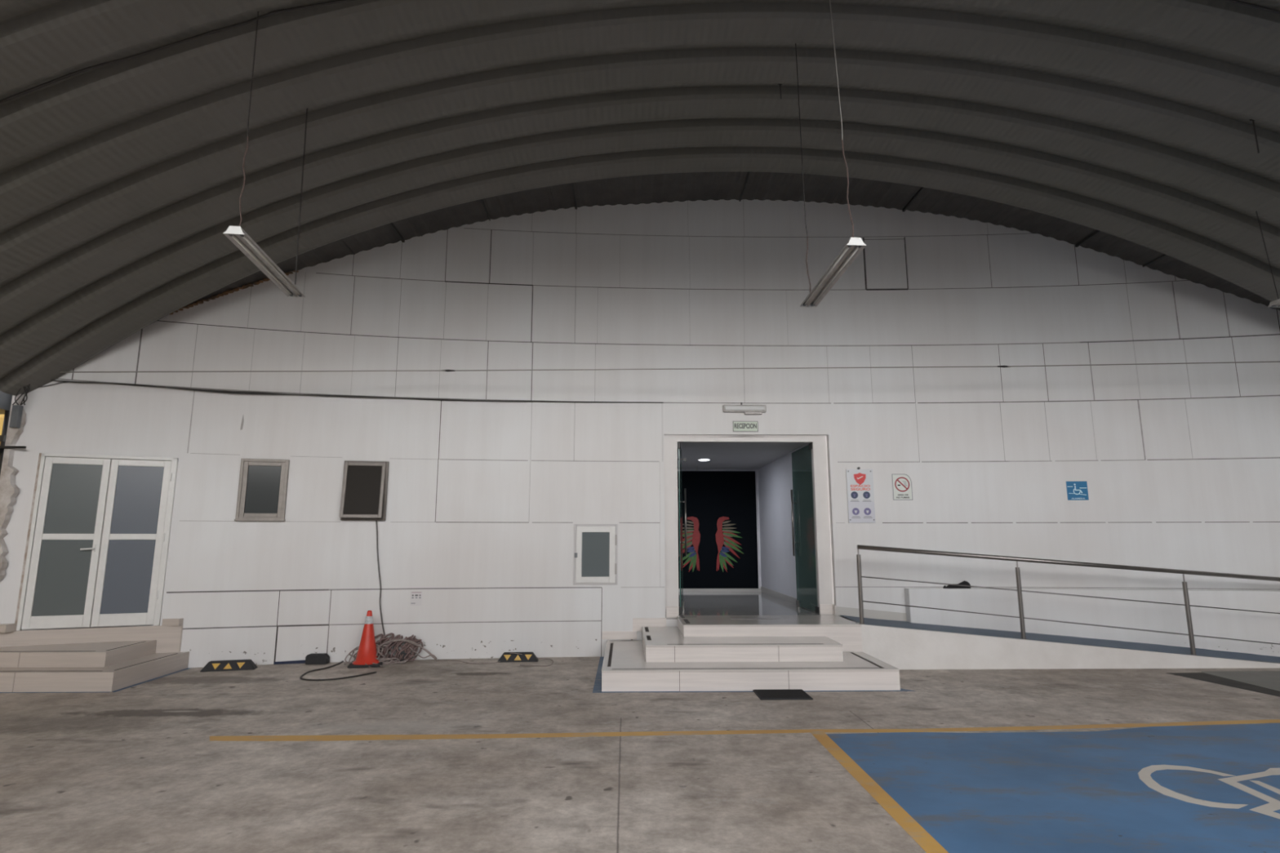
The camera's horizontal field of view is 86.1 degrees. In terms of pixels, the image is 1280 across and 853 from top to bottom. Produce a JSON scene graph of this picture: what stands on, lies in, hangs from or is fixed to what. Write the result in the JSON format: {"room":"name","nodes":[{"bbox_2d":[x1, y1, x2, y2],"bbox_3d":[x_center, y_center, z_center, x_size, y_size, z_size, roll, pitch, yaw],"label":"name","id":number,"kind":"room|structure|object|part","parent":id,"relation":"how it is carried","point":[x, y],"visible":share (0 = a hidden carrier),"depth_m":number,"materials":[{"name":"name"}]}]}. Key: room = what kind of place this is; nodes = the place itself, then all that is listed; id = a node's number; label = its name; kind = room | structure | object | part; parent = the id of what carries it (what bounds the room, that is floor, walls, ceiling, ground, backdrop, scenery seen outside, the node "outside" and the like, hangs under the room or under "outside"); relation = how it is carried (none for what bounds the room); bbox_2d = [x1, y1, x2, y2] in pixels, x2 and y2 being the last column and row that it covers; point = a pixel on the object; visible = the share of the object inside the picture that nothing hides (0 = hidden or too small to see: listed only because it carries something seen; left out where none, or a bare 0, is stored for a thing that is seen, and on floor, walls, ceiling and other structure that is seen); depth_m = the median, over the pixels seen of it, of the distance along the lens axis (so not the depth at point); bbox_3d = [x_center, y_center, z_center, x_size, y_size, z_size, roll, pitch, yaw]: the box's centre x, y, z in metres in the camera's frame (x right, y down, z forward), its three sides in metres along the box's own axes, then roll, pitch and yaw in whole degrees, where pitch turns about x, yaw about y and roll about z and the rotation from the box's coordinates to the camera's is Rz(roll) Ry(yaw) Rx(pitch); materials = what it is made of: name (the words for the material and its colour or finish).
{"room":"covered parking lot","nodes":[
{"label":"covered parking lot","id":0,"kind":"room"},
{"bbox_2d":[0,417,4,435],"bbox_3d":[-7.842,0.702,4.175,0.200,2.980,10.000,0,-9,-1],"label":"wall","id":1,"kind":"structure","parent":0,"point":[2,420],"depth_m":8.40,"materials":[{"name":"yellow paint"}]},
{"bbox_2d":[0,391,11,414],"bbox_3d":[-7.434,-1.003,3.858,0.430,0.280,8.800,0,-9,-1],"label":"trim","id":2,"kind":"structure","parent":1,"relation":"attached to","point":[5,398],"depth_m":7.90,"materials":[{"name":"grey metal"}]},
{"bbox_2d":[0,199,1279,667],"bbox_3d":[1.439,-0.642,8.971,17.350,7.200,1.500,0,-9,-1],"label":"wall","id":3,"kind":"structure","parent":0,"point":[1180,464],"depth_m":9.29,"materials":[{"name":"white paint"}]},
{"bbox_2d":[0,395,12,474],"bbox_3d":[-7.329,1.187,7.776,0.152,3.200,0.148,0,-9,-1],"label":"drain pipe","id":4,"kind":"object","parent":3,"relation":"attached to","point":[2,437],"visible":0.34,"depth_m":7.90,"materials":[{"name":"black plastic"}]},
{"bbox_2d":[0,394,26,582],"bbox_3d":[-7.174,1.016,7.813,0.191,3.050,0.195,0,-9,-1],"label":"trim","id":5,"kind":"structure","parent":3,"relation":"attached to","point":[9,491],"depth_m":7.78,"materials":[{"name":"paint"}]},
{"bbox_2d":[0,445,26,453],"bbox_3d":[-7.177,0.264,7.846,0.300,0.074,0.070,0,-9,-1],"label":"wall bracket","id":6,"kind":"object","parent":3,"relation":"attached to","point":[2,447],"visible":1,"depth_m":7.82,"materials":[{"name":"black metal"}]},
{"bbox_2d":[8,384,30,427],"bbox_3d":[-7.115,-0.271,7.888,0.189,0.574,0.096,0,-9,-1],"label":"junction box","id":7,"kind":"object","parent":3,"relation":"attached to","point":[17,410],"visible":0.82,"depth_m":7.86,"materials":[{"name":"grey metal"}]},
{"bbox_2d":[14,453,41,631],"bbox_3d":[-6.980,1.293,7.811,0.052,1.995,0.001,0,-9,-1],"label":"door frame","id":8,"kind":"structure","parent":3,"relation":"attached to","point":[40,454],"depth_m":7.81,"materials":[{"name":"white paint"}]},
{"bbox_2d":[0,625,182,653],"bbox_3d":[-6.351,2.571,7.870,1.902,0.500,0.108,4,-10,-21],"label":"step","id":9,"kind":"structure","parent":3,"relation":"attached to","point":[168,637],"depth_m":7.92,"materials":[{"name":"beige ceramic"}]},
{"bbox_2d":[0,617,183,632],"bbox_3d":[-6.342,2.274,7.859,1.881,0.084,0.218,3,-10,-20],"label":"baseboard","id":10,"kind":"structure","parent":3,"relation":"in","point":[4,628],"depth_m":8.13,"materials":[{"name":"beige ceramic"}]},
{"bbox_2d":[0,667,191,693],"bbox_3d":[-6.535,2.759,7.474,2.545,0.002,1.335,0,-9,-1],"label":"trim","id":11,"kind":"structure","parent":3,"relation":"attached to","point":[187,668],"depth_m":6.94,"materials":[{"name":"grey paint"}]},
{"bbox_2d":[16,453,177,631],"bbox_3d":[-6.343,1.341,8.097,1.389,2.035,0.205,4,-10,-21],"label":"door","id":12,"kind":"structure","parent":3,"relation":"in","point":[97,553],"depth_m":8.05,"materials":[{"name":"grey"}]},
{"bbox_3d":[-6.632,1.734,7.887,0.506,0.871,0.008,4,-10,-21],"label":"glass pane","id":13,"kind":"part","parent":12,"relation":"part of","materials":[{"name":"grey glass"}]},
{"bbox_3d":[-6.632,0.846,8.034,0.506,0.829,0.008,4,-10,-21],"label":"glass pane","id":14,"kind":"part","parent":12,"relation":"part of","materials":[{"name":"grey glass"}]},
{"bbox_3d":[-6.420,1.415,7.972,0.131,0.090,0.053,4,-10,-21],"label":"handle","id":15,"kind":"part","parent":12,"relation":"part of","materials":[{"name":"white metal"}]},
{"bbox_3d":[-6.046,1.770,8.110,0.486,0.871,0.008,4,-10,-21],"label":"glass pane","id":16,"kind":"part","parent":12,"relation":"part of","materials":[{"name":"grey glass"}]},
{"bbox_3d":[-6.046,0.883,8.257,0.486,0.829,0.008,4,-10,-21],"label":"glass pane","id":17,"kind":"part","parent":12,"relation":"part of","materials":[{"name":"grey glass"}]},
{"bbox_2d":[240,416,244,430],"bbox_3d":[-5.065,-0.057,8.731,0.040,0.210,0.001,0,-9,-1],"label":"scuff","id":18,"kind":"object","parent":3,"relation":"attached to","point":[242,420],"visible":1,"depth_m":8.73,"materials":[{"name":"grey"}]},
{"bbox_2d":[234,458,289,521],"bbox_3d":[-4.775,0.804,8.714,0.565,0.867,0.195,2,-10,-14],"label":"window","id":19,"kind":"structure","parent":3,"relation":"in","point":[262,491],"depth_m":8.66,"materials":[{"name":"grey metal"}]},
{"bbox_3d":[-4.757,1.173,8.584,0.565,0.020,0.055,2,-10,-14],"label":"sill","id":20,"kind":"part","parent":19,"relation":"part of","materials":[{"name":"brown metal"}]},
{"bbox_3d":[-4.763,0.796,8.670,0.409,0.628,0.006,2,-10,-14],"label":"glass pane","id":21,"kind":"part","parent":19,"relation":"part of","materials":[{"name":"grey glass"}]},
{"bbox_2d":[274,659,305,664],"bbox_3d":[-4.191,2.899,8.458,0.594,0.045,0.001,2,-10,-12],"label":"trim","id":22,"kind":"structure","parent":3,"relation":"attached to","point":[291,661],"depth_m":8.44,"materials":[{"name":"blue"}]},
{"bbox_2d":[340,239,355,254],"bbox_3d":[-3.899,-2.445,8.923,0.010,0.019,0.968,0,-9,-1],"label":"trim","id":23,"kind":"structure","parent":3,"relation":"attached to","point":[340,239],"depth_m":9.16,"materials":[{"name":"metal"}]},
{"bbox_2d":[37,379,662,403],"bbox_3d":[-3.432,-0.362,8.956,7.590,0.144,0.379,2,-10,-11],"label":"cable bundle","id":24,"kind":"object","parent":3,"relation":"attached to","point":[62,381],"visible":1,"depth_m":8.85,"materials":[{"name":"grey"}]},
{"bbox_2d":[339,460,389,520],"bbox_3d":[-3.576,0.835,8.924,0.548,0.869,0.299,2,-10,-10],"label":"window","id":25,"kind":"structure","parent":3,"relation":"in","point":[365,483],"depth_m":8.85,"materials":[{"name":"brown metal"}]},
{"bbox_3d":[-3.571,0.822,8.846,0.438,0.649,0.006,2,-17,-10],"label":"glass pane","id":26,"kind":"part","parent":25,"relation":"part of","materials":[{"name":"grey glass"}]},
{"bbox_2d":[375,520,385,635],"bbox_3d":[-3.313,1.951,8.769,0.213,1.495,0.014,2,-10,-10],"label":"power cord","id":27,"kind":"object","parent":25,"relation":"hanging from","point":[375,521],"visible":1,"depth_m":8.76,"materials":[{"name":"grey plastic"}]},
{"bbox_2d":[388,222,404,242],"bbox_3d":[-3.282,-2.668,9.025,0.030,0.037,1.071,0,-9,-1],"label":"trim","id":28,"kind":"structure","parent":3,"relation":"attached to","point":[391,224],"depth_m":9.25,"materials":[{"name":"metal"}]},
{"bbox_2d":[408,217,422,236],"bbox_3d":[-3.043,-2.762,9.064,0.010,0.019,1.106,0,-9,-1],"label":"trim","id":29,"kind":"structure","parent":3,"relation":"attached to","point":[409,217],"depth_m":9.31,"materials":[{"name":"metal"}]},
{"bbox_2d":[409,591,422,605],"bbox_3d":[-2.881,2.212,8.826,0.144,0.186,0.003,1,-10,-9],"label":"paper notice","id":30,"kind":"object","parent":3,"relation":"attached to","point":[415,596],"visible":1,"depth_m":8.83,"materials":[{"name":"grey paper"}]},
{"bbox_2d":[480,199,490,221],"bbox_3d":[-2.128,-3.044,9.185,0.012,0.021,1.215,0,-9,-1],"label":"trim","id":31,"kind":"structure","parent":3,"relation":"attached to","point":[481,199],"depth_m":9.47,"materials":[{"name":"metal"}]},
{"bbox_2d":[550,186,555,210],"bbox_3d":[-1.209,-3.234,9.276,0.010,0.019,1.292,0,-9,-1],"label":"trim","id":32,"kind":"structure","parent":3,"relation":"attached to","point":[550,186],"depth_m":9.56,"materials":[{"name":"metal"}]},
{"bbox_2d":[571,182,577,209],"bbox_3d":[-0.912,-3.274,9.298,0.030,0.037,1.310,0,-9,-1],"label":"trim","id":33,"kind":"structure","parent":3,"relation":"attached to","point":[572,184],"depth_m":9.55,"materials":[{"name":"metal"}]},
{"bbox_2d":[573,524,617,585],"bbox_3d":[-0.596,1.715,9.205,0.587,0.799,0.190,1,-9,-4],"label":"window","id":34,"kind":"structure","parent":3,"relation":"in","point":[595,562],"depth_m":9.15,"materials":[{"name":"grey"}]},
{"bbox_3d":[-0.592,1.707,9.156,0.387,0.599,0.006,1,-9,-4],"label":"glass pane","id":35,"kind":"part","parent":34,"relation":"part of","materials":[{"name":"grey glass"}]},
{"bbox_2d":[601,607,678,639],"bbox_3d":[0.005,2.592,9.040,1.006,0.405,0.050,0,-9,-1],"label":"baseboard","id":36,"kind":"structure","parent":3,"relation":"attached to","point":[637,623],"depth_m":9.03,"materials":[{"name":"beige ceramic"}]},
{"bbox_2d":[677,441,686,613],"bbox_3d":[0.589,1.444,9.859,0.138,2.345,0.890,-1,-9,6],"label":"door","id":37,"kind":"structure","parent":3,"relation":"in","point":[680,501],"depth_m":9.90,"materials":[{"name":"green glass"}]},
{"bbox_3d":[0.590,1.445,9.871,0.012,2.323,0.856,-1,-9,6],"label":"glass","id":38,"kind":"part","parent":37,"relation":"part of","materials":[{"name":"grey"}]},
{"bbox_3d":[0.623,1.423,10.206,0.138,1.000,0.030,-1,-9,6],"label":"handle","id":39,"kind":"part","parent":37,"relation":"part of","materials":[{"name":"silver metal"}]},
{"bbox_2d":[722,402,766,414],"bbox_3d":[1.456,-0.253,9.547,0.600,0.167,0.062,0,-9,-1],"label":"emergency light","id":40,"kind":"object","parent":3,"relation":"attached to","point":[747,409],"visible":1,"depth_m":9.52,"materials":[{"name":"plastic"}]},
{"bbox_2d":[724,405,764,410],"bbox_3d":[1.457,-0.255,9.523,0.560,0.062,0.014,0,-9,-1],"label":"diffuser","id":41,"kind":"object","parent":40,"relation":"attached to","point":[726,407],"depth_m":9.52,"materials":[{"name":"grey plastic"}]},
{"bbox_2d":[738,171,751,201],"bbox_3d":[1.483,-3.436,9.409,0.022,0.030,1.375,0,-9,-1],"label":"trim","id":42,"kind":"structure","parent":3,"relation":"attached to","point":[748,173],"depth_m":9.64,"materials":[{"name":"metal"}]},
{"bbox_2d":[733,421,758,431],"bbox_3d":[1.466,-0.001,9.531,0.352,0.147,0.011,0,-9,-1],"label":"sign","id":43,"kind":"object","parent":3,"relation":"attached to","point":[738,426],"visible":1,"depth_m":9.53,"materials":[{"name":"white plastic"}]},
{"bbox_2d":[664,435,834,609],"bbox_3d":[1.474,1.435,9.451,2.385,2.829,0.100,0,-9,-1],"label":"trim","id":44,"kind":"structure","parent":3,"relation":"attached to","point":[824,583],"depth_m":9.46,"materials":[{"name":"paint"}]},
{"bbox_2d":[665,604,835,615],"bbox_3d":[1.477,2.453,9.173,2.276,0.130,0.116,0,-9,-1],"label":"trim","id":45,"kind":"structure","parent":3,"relation":"attached to","point":[824,609],"depth_m":9.23,"materials":[{"name":"beige ceramic"}]},
{"bbox_2d":[592,656,915,693],"bbox_3d":[1.130,2.833,7.923,3.253,0.002,2.145,0,-9,-1],"label":"trim","id":46,"kind":"structure","parent":3,"relation":"attached to","point":[597,684],"depth_m":6.91,"materials":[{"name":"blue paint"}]},
{"bbox_2d":[846,466,875,523],"bbox_3d":[3.017,0.933,9.370,0.361,0.760,0.030,0,-9,1],"label":"poster","id":47,"kind":"object","parent":3,"relation":"attached to","point":[860,482],"visible":1,"depth_m":9.37,"materials":[{"name":"grey paper"}]},
{"bbox_3d":[3.018,1.162,9.331,0.355,0.289,0.002,0,-9,1],"label":"panel","id":48,"kind":"part","parent":47,"relation":"part of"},
{"bbox_2d":[835,606,906,621],"bbox_3d":[3.070,2.505,9.113,0.933,0.222,0.002,0,-9,1],"label":"baseboard","id":49,"kind":"structure","parent":3,"relation":"attached to","point":[873,614],"depth_m":9.12,"materials":[{"name":"grey"}]},
{"bbox_2d":[891,474,912,500],"bbox_3d":[3.592,0.829,9.389,0.266,0.356,0.009,0,-9,1],"label":"no smoking sign","id":50,"kind":"object","parent":3,"relation":"attached to","point":[902,490],"visible":1,"depth_m":9.39,"materials":[{"name":"grey plastic"}]},
{"bbox_2d":[902,186,924,212],"bbox_3d":[3.874,-3.269,9.400,0.028,0.035,1.310,0,-9,-1],"label":"trim","id":51,"kind":"structure","parent":3,"relation":"attached to","point":[922,188],"depth_m":9.68,"materials":[{"name":"metal"}]},
{"bbox_2d":[1066,481,1088,500],"bbox_3d":[5.901,0.866,9.250,0.266,0.253,0.007,-1,-9,5],"label":"sign","id":52,"kind":"object","parent":3,"relation":"attached to","point":[1076,491],"visible":1,"depth_m":9.25,"materials":[{"name":"blue plastic"}]},
{"bbox_2d":[1075,230,1101,247],"bbox_3d":[6.243,-2.668,9.247,0.030,0.037,1.103,0,-9,-1],"label":"trim","id":53,"kind":"structure","parent":3,"relation":"attached to","point":[1096,232],"depth_m":9.53,"materials":[{"name":"metal"}]},
{"bbox_2d":[904,587,1279,656],"bbox_3d":[6.849,2.518,8.676,6.680,0.869,0.391,-1,-10,8],"label":"wall","id":54,"kind":"structure","parent":3,"relation":"attached to","point":[1264,627],"depth_m":8.81,"materials":[{"name":"white paint"}]},
{"bbox_2d":[942,580,970,588],"bbox_3d":[4.191,2.092,9.077,0.350,0.101,0.084,0,-9,2],"label":"cloth bundle","id":55,"kind":"object","parent":54,"relation":"on","point":[963,583],"visible":0.88,"depth_m":9.05,"materials":[{"name":"black fabric"}]},
{"bbox_2d":[1142,253,1166,266],"bbox_3d":[7.079,-2.330,9.149,0.015,0.024,0.984,0,-9,-1],"label":"trim","id":56,"kind":"structure","parent":3,"relation":"attached to","point":[1164,255],"depth_m":9.42,"materials":[{"name":"metal"}]},
{"bbox_2d":[0,0,1279,395],"bbox_3d":[1.456,-2.530,4.451,17.382,3.157,8.508,0,-9,-1],"label":"ceiling","id":57,"kind":"structure","parent":0,"point":[122,183],"depth_m":6.72,"materials":[{"name":"grey metal"}]},
{"bbox_2d":[223,11,307,297],"bbox_3d":[-2.966,-2.194,5.651,0.150,1.912,1.220,1,-11,-7],"label":"pendant light","id":58,"kind":"object","parent":57,"relation":"hanging from","point":[237,235],"visible":0.92,"depth_m":5.32,"materials":[{"name":"metal"}]},
{"bbox_3d":[-2.898,-1.779,5.009,0.036,0.734,0.010,0,-9,-1],"label":"chain","id":59,"kind":"part","parent":58,"relation":"part of","materials":[{"name":"grey metal"}]},
{"bbox_2d":[0,0,1279,103],"bbox_3d":[2.572,-2.409,5.262,14.665,2.918,0.073,0,-9,-1],"label":"ceiling beam","id":60,"kind":"structure","parent":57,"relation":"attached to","point":[1236,2],"depth_m":5.24,"materials":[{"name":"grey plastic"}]},
{"bbox_2d":[59,360,1279,373],"bbox_3d":[1.535,-0.697,8.442,16.322,0.370,0.872,0,-9,-1],"label":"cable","id":61,"kind":"object","parent":57,"relation":"attached to","point":[447,371],"visible":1,"depth_m":8.80,"materials":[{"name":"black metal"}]},
{"bbox_2d":[777,84,782,99],"bbox_3d":[1.458,-3.510,7.129,0.040,0.230,0.026,0,-9,-1],"label":"hanging wire","id":62,"kind":"object","parent":57,"relation":"hanging from","point":[778,84],"visible":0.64,"depth_m":7.12,"materials":[{"name":"grey metal"}]},
{"bbox_2d":[795,0,866,306],"bbox_3d":[1.517,-2.502,5.776,0.191,2.700,1.213,0,-9,-3],"label":"pendant light","id":63,"kind":"object","parent":57,"relation":"hanging from","point":[854,246],"visible":0.99,"depth_m":5.42,"materials":[{"name":"metal"}]},
{"bbox_3d":[1.508,-1.431,6.152,0.036,0.586,0.009,0,-9,-1],"label":"chain","id":64,"kind":"part","parent":63,"relation":"part of","materials":[{"name":"grey metal"}]},
{"bbox_3d":[1.548,-1.758,5.102,0.057,0.808,0.009,0,-9,-1],"label":"chain","id":65,"kind":"part","parent":63,"relation":"part of","materials":[{"name":"grey metal"}]},
{"bbox_2d":[1249,119,1259,153],"bbox_3d":[5.853,-2.786,6.524,0.040,0.400,0.026,0,-9,-1],"label":"hanging wire","id":66,"kind":"object","parent":57,"relation":"hanging from","point":[1252,120],"visible":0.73,"depth_m":6.52,"materials":[{"name":"grey"}]},
{"bbox_2d":[1255,210,1279,307],"bbox_3d":[6.847,-1.980,6.909,0.191,1.207,1.210,0,-9,-1],"label":"pendant light","id":67,"kind":"object","parent":57,"relation":"hanging from","point":[1276,304],"visible":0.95,"depth_m":7.40,"materials":[{"name":"metal"}]},
{"bbox_2d":[0,656,1279,852],"bbox_3d":[1.408,2.188,4.028,27.000,0.001,10.600,0,-9,-1],"label":"floor","id":68,"kind":"structure","parent":0,"point":[135,769],"depth_m":4.86,"materials":[{"name":"concrete"}]},
{"bbox_2d":[0,640,189,692],"bbox_3d":[-6.561,2.594,7.516,2.495,0.339,1.297,0,-9,-1],"label":"steps","id":69,"kind":"structure","parent":68,"relation":"on","point":[108,666],"depth_m":7.19,"materials":[{"name":"beige ceramic"}]},
{"bbox_2d":[200,659,257,671],"bbox_3d":[-4.817,2.801,8.050,0.570,0.105,0.145,2,-10,-14],"label":"wheel stop","id":70,"kind":"object","parent":68,"relation":"on","point":[232,664],"visible":1,"depth_m":8.00,"materials":[{"name":"black rubber"}]},
{"bbox_2d":[305,653,329,664],"bbox_3d":[-3.971,2.862,8.449,0.256,0.115,0.120,0,-9,-2],"label":"block","id":71,"kind":"object","parent":68,"relation":"on","point":[313,658],"visible":1,"depth_m":8.39,"materials":[{"name":"black rubber"}]},
{"bbox_2d":[299,660,376,680],"bbox_3d":[-3.415,2.846,8.157,0.790,0.053,1.549,0,-9,-1],"label":"cable loop","id":72,"kind":"object","parent":68,"relation":"on","point":[304,673],"visible":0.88,"depth_m":7.62,"materials":[{"name":"grey rubber"}]},
{"bbox_2d":[347,610,382,668],"bbox_3d":[-3.332,2.586,8.398,0.380,0.644,0.380,3,-10,-15],"label":"traffic cone","id":73,"kind":"object","parent":68,"relation":"on","point":[366,653],"visible":0.94,"depth_m":8.31,"materials":[{"name":"orange plastic"}]},
{"bbox_2d":[344,632,438,667],"bbox_3d":[-3.046,2.742,8.432,1.102,0.344,0.505,0,-9,-1],"label":"heap","id":74,"kind":"object","parent":68,"relation":"on","point":[411,643],"visible":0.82,"depth_m":8.53,"materials":[{"name":"grey fabric"}]},
{"bbox_2d":[435,652,553,666],"bbox_3d":[-1.813,2.868,8.498,1.480,0.120,0.524,0,-9,-1],"label":"hose","id":75,"kind":"object","parent":68,"relation":"on","point":[511,652],"visible":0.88,"depth_m":8.47,"materials":[{"name":"black rubber"}]},
{"bbox_2d":[497,651,538,662],"bbox_3d":[-1.533,2.897,8.627,0.502,0.105,0.145,1,-9,-6],"label":"wheel stop","id":76,"kind":"object","parent":68,"relation":"on","point":[529,656],"visible":1,"depth_m":8.57,"materials":[{"name":"black rubber"}]},
{"bbox_2d":[209,719,1279,741],"bbox_3d":[2.522,2.446,5.582,11.731,0.002,0.264,1,-9,-4],"label":"line","id":77,"kind":"object","parent":68,"relation":"on","point":[340,737],"visible":1,"depth_m":5.41,"materials":[{"name":"yellow paint"}]},
{"bbox_2d":[601,614,900,691],"bbox_3d":[1.109,2.586,8.011,3.040,0.517,2.151,0,-9,-1],"label":"entrance steps","id":78,"kind":"structure","parent":68,"relation":"on","point":[704,653],"depth_m":7.41,"materials":[{"name":"white tile"}]},
{"bbox_2d":[730,617,784,619],"bbox_3d":[1.487,2.436,8.680,0.676,0.002,0.120,0,-9,-1],"label":"floor sticker","id":79,"kind":"object","parent":78,"relation":"on","point":[745,618],"visible":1,"depth_m":8.65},
{"bbox_2d":[752,688,813,699],"bbox_3d":[1.395,2.626,6.726,0.503,0.018,0.407,0,-9,-1],"label":"doormat","id":80,"kind":"object","parent":68,"relation":"on","point":[768,694],"visible":1,"depth_m":6.68,"materials":[{"name":"black rubber"}]},
{"bbox_2d":[809,731,948,852],"bbox_3d":[1.458,1.987,2.817,0.111,0.002,5.345,0,-9,-1],"label":"line","id":81,"kind":"object","parent":68,"relation":"on","point":[928,843],"visible":1,"depth_m":4.03,"materials":[{"name":"yellow paint"}]},
{"bbox_2d":[826,723,1279,852],"bbox_3d":[4.961,2.029,3.068,6.937,0.002,5.703,0,-9,-1],"label":"bay","id":82,"kind":"object","parent":68,"relation":"on","point":[1053,792],"visible":1,"depth_m":4.26,"materials":[{"name":"blue paint"}]},
{"bbox_2d":[1137,764,1279,818],"bbox_3d":[3.718,2.246,4.381,0.806,0.002,1.363,-9,-13,43],"label":"wheelchair symbol","id":83,"kind":"object","parent":82,"relation":"on","point":[1268,809],"visible":1,"depth_m":4.21,"materials":[{"name":"white paint"}]},
{"bbox_2d":[840,614,1279,669],"bbox_3d":[6.212,2.691,8.653,7.200,0.519,1.026,0,-9,-1],"label":"ramp","id":84,"kind":"object","parent":68,"relation":"on","point":[902,645],"visible":0.75,"depth_m":8.13,"materials":[{"name":"white paint"}]},
{"bbox_2d":[856,544,1279,655],"bbox_3d":[5.673,2.188,8.284,6.106,1.498,0.063,0,-9,-1],"label":"handrail","id":85,"kind":"object","parent":84,"relation":"attached to","point":[1017,559],"visible":1,"depth_m":8.32,"materials":[{"name":"silver metal"}]},
{"bbox_3d":[2.652,1.961,8.256,0.048,0.825,0.047,0,-9,-1],"label":"post","id":86,"kind":"part","parent":85,"relation":"part of","materials":[{"name":"silver metal"}]},
{"bbox_3d":[4.590,2.133,8.270,0.048,0.852,0.047,0,-9,-1],"label":"post","id":87,"kind":"part","parent":85,"relation":"part of","materials":[{"name":"silver metal"}]},
{"bbox_3d":[5.685,1.701,8.365,6.082,0.510,0.051,0,-9,-1],"label":"rail","id":88,"kind":"part","parent":85,"relation":"part of","materials":[{"name":"silver metal"}]},
{"bbox_3d":[5.688,2.082,8.302,6.073,0.541,0.013,0,-9,-1],"label":"rail","id":89,"kind":"part","parent":85,"relation":"part of","materials":[{"name":"silver metal"}]},
{"bbox_3d":[5.688,2.411,8.247,6.074,0.632,0.013,0,-9,-1],"label":"rail","id":90,"kind":"part","parent":85,"relation":"part of","materials":[{"name":"silver metal"}]},
{"bbox_3d":[6.633,2.320,8.283,0.048,0.868,0.047,0,-9,-1],"label":"post","id":91,"kind":"part","parent":85,"relation":"part of","materials":[{"name":"silver metal"}]},
{"bbox_2d":[1165,672,1279,697],"bbox_3d":[6.261,2.623,6.650,0.450,0.002,2.473,0,-9,-1],"label":"floor mat","id":92,"kind":"object","parent":68,"relation":"on","point":[1198,676],"depth_m":7.34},
{"bbox_2d":[155,171,1279,321],"bbox_3d":[1.346,-1.879,9.149,17.262,3.228,1.475,0,-9,-1],"label":"ceiling beam","id":93,"kind":"structure","parent":0,"point":[713,185],"depth_m":9.54,"materials":[{"name":"grey metal"}]},
{"bbox_2d":[169,270,298,314],"bbox_3d":[-5.270,-1.745,8.919,1.480,0.746,0.088,3,-10,-16],"label":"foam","id":94,"kind":"object","parent":93,"relation":"attached to","point":[287,273],"visible":0.82,"depth_m":8.89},
{"bbox_2d":[677,469,761,588],"bbox_3d":[1.109,2.009,13.530,2.500,2.429,0.100,0,-9,-1],"label":"wall","id":95,"kind":"structure","parent":0,"point":[755,470],"depth_m":13.57,"materials":[{"name":"paint"}]},
{"bbox_2d":[677,471,758,588],"bbox_3d":[1.078,2.013,13.458,2.435,2.279,0.036,0,-9,-1],"label":"panel","id":96,"kind":"object","parent":95,"relation":"attached to","point":[722,542],"visible":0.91,"depth_m":13.45,"materials":[{"name":"black"}]},
{"bbox_2d":[677,442,806,469],"bbox_3d":[1.153,0.540,11.684,2.500,0.034,4.025,0,-9,-1],"label":"ceiling","id":97,"kind":"structure","parent":0,"point":[722,455],"depth_m":11.28,"materials":[{"name":"paint"}]},
{"bbox_2d":[697,458,710,461],"bbox_3d":[1.119,0.582,11.987,0.230,0.015,0.230,0,-9,-1],"label":"recessed light","id":98,"kind":"object","parent":97,"relation":"in","point":[702,460],"visible":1,"depth_m":11.95,"materials":[{"name":"white plastic"}]},
{"bbox_2d":[665,591,833,619],"bbox_3d":[1.240,2.903,11.186,2.670,0.100,4.238,0,-9,-1],"label":"floor","id":99,"kind":"structure","parent":0,"point":[695,603],"depth_m":10.50,"materials":[{"name":"tile"}]},
{"bbox_2d":[758,443,808,598],"bbox_3d":[2.453,1.677,11.523,0.100,2.429,4.025,0,-9,-1],"label":"wall","id":100,"kind":"structure","parent":0,"point":[778,563],"depth_m":11.98,"materials":[{"name":"paint"}]},
{"bbox_2d":[678,586,815,612],"bbox_3d":[1.153,2.821,11.306,2.500,0.100,4.025,0,-9,-1],"label":"baseboard","id":101,"kind":"structure","parent":100,"relation":"attached to","point":[790,599],"depth_m":13.25,"materials":[{"name":"grey"}]},
{"bbox_2d":[790,442,819,613],"bbox_3d":[2.413,1.469,10.014,0.144,2.345,1.122,0,-9,-3],"label":"door","id":102,"kind":"structure","parent":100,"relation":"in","point":[802,507],"depth_m":10.04,"materials":[{"name":"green glass"}]},
{"bbox_3d":[2.389,1.467,10.477,0.138,1.000,0.030,0,-9,-3],"label":"handle","id":103,"kind":"part","parent":102,"relation":"part of","materials":[{"name":"silver metal"}]},
{"bbox_2d":[1200,671,1279,691],"bbox_3d":[7.383,2.651,6.822,2.000,0.002,2.333,0,-9,-1],"label":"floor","id":104,"kind":"structure","parent":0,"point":[1267,679],"depth_m":7.61,"materials":[{"name":"grey concrete"}]}
]}

